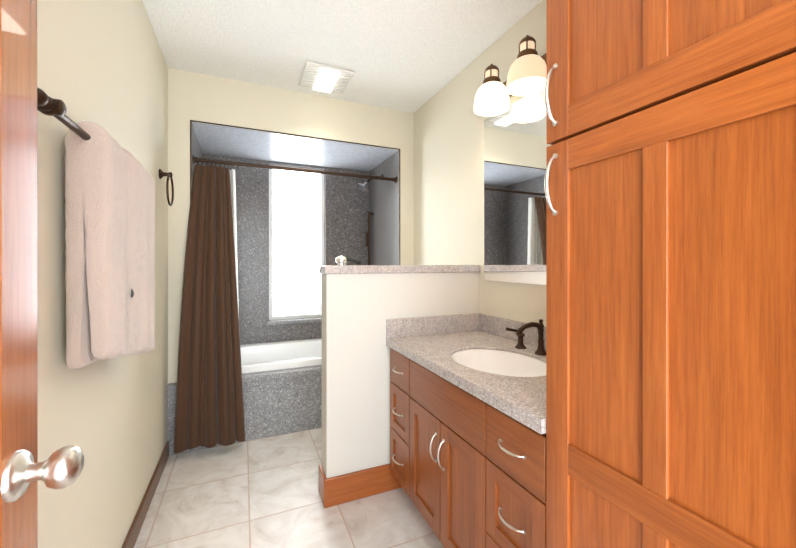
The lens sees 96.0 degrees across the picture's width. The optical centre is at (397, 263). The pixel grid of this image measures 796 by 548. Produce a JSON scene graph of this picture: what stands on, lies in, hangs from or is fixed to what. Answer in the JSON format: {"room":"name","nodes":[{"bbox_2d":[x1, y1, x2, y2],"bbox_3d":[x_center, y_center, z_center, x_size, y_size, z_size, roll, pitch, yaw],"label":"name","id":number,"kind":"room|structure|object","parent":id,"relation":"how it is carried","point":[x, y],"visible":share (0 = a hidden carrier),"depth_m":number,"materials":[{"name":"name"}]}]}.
{"room":"bathroom","nodes":[
{"label":"bathroom","id":0,"kind":"room"},
{"bbox_2d":[37,0,167,547],"bbox_3d":[-1.067,-0.020,1.241,0.100,2.440,4.000,0,0,-23],"label":"wall","id":1,"kind":"structure","parent":0,"point":[102,63],"depth_m":1.17,"materials":[{"name":"beige paint"}]},
{"bbox_2d":[0,0,83,547],"bbox_3d":[-0.443,0.175,0.205,0.192,2.028,0.802,0,0,-23],"label":"entry door","id":2,"kind":"structure","parent":1,"relation":"in","point":[23,471],"depth_m":0.53,"materials":[{"name":"brown wood"}]},
{"bbox_2d":[37,87,154,368],"bbox_3d":[-0.884,-0.011,1.103,0.126,0.724,0.928,0,0,-23],"label":"towel rail","id":3,"kind":"object","parent":1,"relation":"attached to","point":[110,239],"visible":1,"depth_m":0.94,"materials":[{"name":"fabric"}]},
{"bbox_2d":[64,122,154,368],"bbox_3d":[-0.910,-0.011,1.175,0.117,0.724,0.573,0,0,-23],"label":"towel","id":4,"kind":"object","parent":3,"relation":"hanging from","point":[110,195],"depth_m":0.94,"materials":[{"name":"pink fabric"}]},
{"bbox_2d":[122,441,168,547],"bbox_3d":[-0.848,1.156,0.879,0.014,0.090,2.959,0,0,-23],"label":"baseboard","id":5,"kind":"structure","parent":1,"relation":"attached to","point":[135,528],"depth_m":1.71,"materials":[{"name":"brown wood"}]},
{"bbox_2d":[159,169,173,205],"bbox_3d":[-1.329,-0.434,2.054,0.064,0.207,0.180,0,0,-23],"label":"towel ring","id":6,"kind":"object","parent":1,"relation":"attached to","point":[163,174],"visible":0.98,"depth_m":2.04,"materials":[{"name":"brown metal"}]},
{"bbox_2d":[134,428,444,547],"bbox_3d":[-0.228,1.230,1.605,1.930,0.060,4.000,0,0,-23],"label":"floor","id":7,"kind":"structure","parent":0,"point":[261,493],"depth_m":1.75,"materials":[{"name":"tile"}]},
{"bbox_2d":[167,338,321,454],"bbox_3d":[-0.802,0.954,2.932,1.726,0.490,0.804,0,0,-23],"label":"bathtub","id":8,"kind":"object","parent":7,"relation":"on","point":[282,386],"visible":0.48,"depth_m":2.53,"materials":[{"name":"grey stone"}]},
{"bbox_2d":[319,265,480,478],"bbox_3d":[0.037,0.605,2.003,0.926,1.190,0.144,0,0,-23],"label":"wall","id":9,"kind":"structure","parent":7,"relation":"on","point":[361,304],"depth_m":1.85,"materials":[{"name":"beige paint"}]},
{"bbox_2d":[336,255,360,264],"bbox_3d":[-0.258,-0.016,1.875,0.137,0.051,0.059,0,0,-23],"label":"shower","id":10,"kind":"object","parent":9,"relation":"on","point":[341,260],"visible":1,"depth_m":1.84,"materials":[{"name":"silver metal"}]},
{"bbox_2d":[319,463,401,507],"bbox_3d":[-0.190,1.130,1.905,0.434,0.140,0.148,0,0,-23],"label":"baseboard","id":11,"kind":"structure","parent":9,"relation":"attached to","point":[346,488],"depth_m":1.82,"materials":[{"name":"brown wood"}]},
{"bbox_2d":[386,313,545,547],"bbox_3d":[0.418,0.723,1.516,0.614,0.955,1.073,0,0,-23],"label":"bathroom vanity","id":12,"kind":"object","parent":7,"relation":"on","point":[467,430],"visible":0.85,"depth_m":1.35,"materials":[{"name":"brown wood"}]},
{"bbox_2d":[544,0,795,547],"bbox_3d":[0.735,0.026,0.776,0.620,2.350,0.535,0,0,-23],"label":"linen cabinet","id":13,"kind":"object","parent":7,"relation":"on","point":[670,183],"visible":1,"depth_m":0.65,"materials":[{"name":"brown wood"}]},
{"bbox_2d":[168,68,413,383],"bbox_3d":[-0.683,-0.021,2.659,1.730,2.440,0.103,0,0,-23],"label":"wall","id":14,"kind":"structure","parent":0,"point":[202,98],"depth_m":2.47,"materials":[{"name":"beige paint"}]},
{"bbox_2d":[192,122,398,344],"bbox_3d":[-0.844,-0.021,3.029,1.730,2.440,0.896,0,0,-23],"label":"wall surround","id":15,"kind":"object","parent":14,"relation":"attached to","point":[349,204],"visible":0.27,"depth_m":3.17,"materials":[{"name":"grey stone"}]},
{"bbox_2d":[173,155,397,452],"bbox_3d":[-0.689,0.214,2.565,1.554,1.868,0.307,0,0,-23],"label":"curtain rod","id":16,"kind":"object","parent":15,"relation":"attached to","point":[209,408],"visible":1,"depth_m":2.25,"materials":[{"name":"brown fabric"}]},
{"bbox_2d":[173,164,244,452],"bbox_3d":[-1.216,0.245,2.337,0.405,1.805,0.307,0,0,-23],"label":"shower curtain","id":17,"kind":"object","parent":16,"relation":"hanging from","point":[209,405],"depth_m":2.25,"materials":[{"name":"brown fabric"}]},
{"bbox_2d":[267,165,323,324],"bbox_3d":[-0.939,-0.176,3.350,0.550,1.450,0.130,0,0,-23],"label":"window","id":18,"kind":"structure","parent":15,"relation":"attached to","point":[296,230],"depth_m":3.37,"materials":[{"name":"white glass"}]},
{"bbox_2d":[357,174,383,264],"bbox_3d":[-0.291,-0.330,3.299,0.240,0.958,0.327,0,0,-23],"label":"shower head","id":19,"kind":"object","parent":15,"relation":"attached to","point":[363,187],"visible":0.81,"depth_m":3.45},
{"bbox_2d":[142,0,541,112],"bbox_3d":[-0.228,-1.270,1.603,1.930,0.060,4.000,0,0,-23],"label":"ceiling","id":20,"kind":"structure","parent":0,"point":[412,56],"depth_m":1.98,"materials":[{"name":"white paint"}]},
{"bbox_2d":[299,61,354,93],"bbox_3d":[-0.480,-1.223,2.388,0.310,0.034,0.310,0,0,-23],"label":"recessed light","id":21,"kind":"object","parent":20,"relation":"in","point":[322,77],"visible":1,"depth_m":2.34,"materials":[{"name":"white plastic"}]},
{"bbox_2d":[414,0,546,326],"bbox_3d":[0.612,-0.020,1.968,0.100,2.440,4.000,0,0,-23],"label":"wall","id":22,"kind":"structure","parent":0,"point":[448,176],"depth_m":2.29,"materials":[{"name":"beige paint"}]},
{"bbox_2d":[474,35,546,115],"bbox_3d":[0.595,-0.905,1.611,0.214,0.231,0.700,0,0,-23],"label":"sconce","id":23,"kind":"object","parent":22,"relation":"attached to","point":[527,74],"visible":0.58,"depth_m":1.68,"materials":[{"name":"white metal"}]},
{"bbox_2d":[484,90,550,284],"bbox_3d":[0.701,-0.365,1.627,0.006,0.930,0.995,0,0,-23],"label":"mirror","id":24,"kind":"object","parent":22,"relation":"attached to","point":[516,145],"visible":0.36,"depth_m":1.84,"materials":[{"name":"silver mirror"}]}
]}

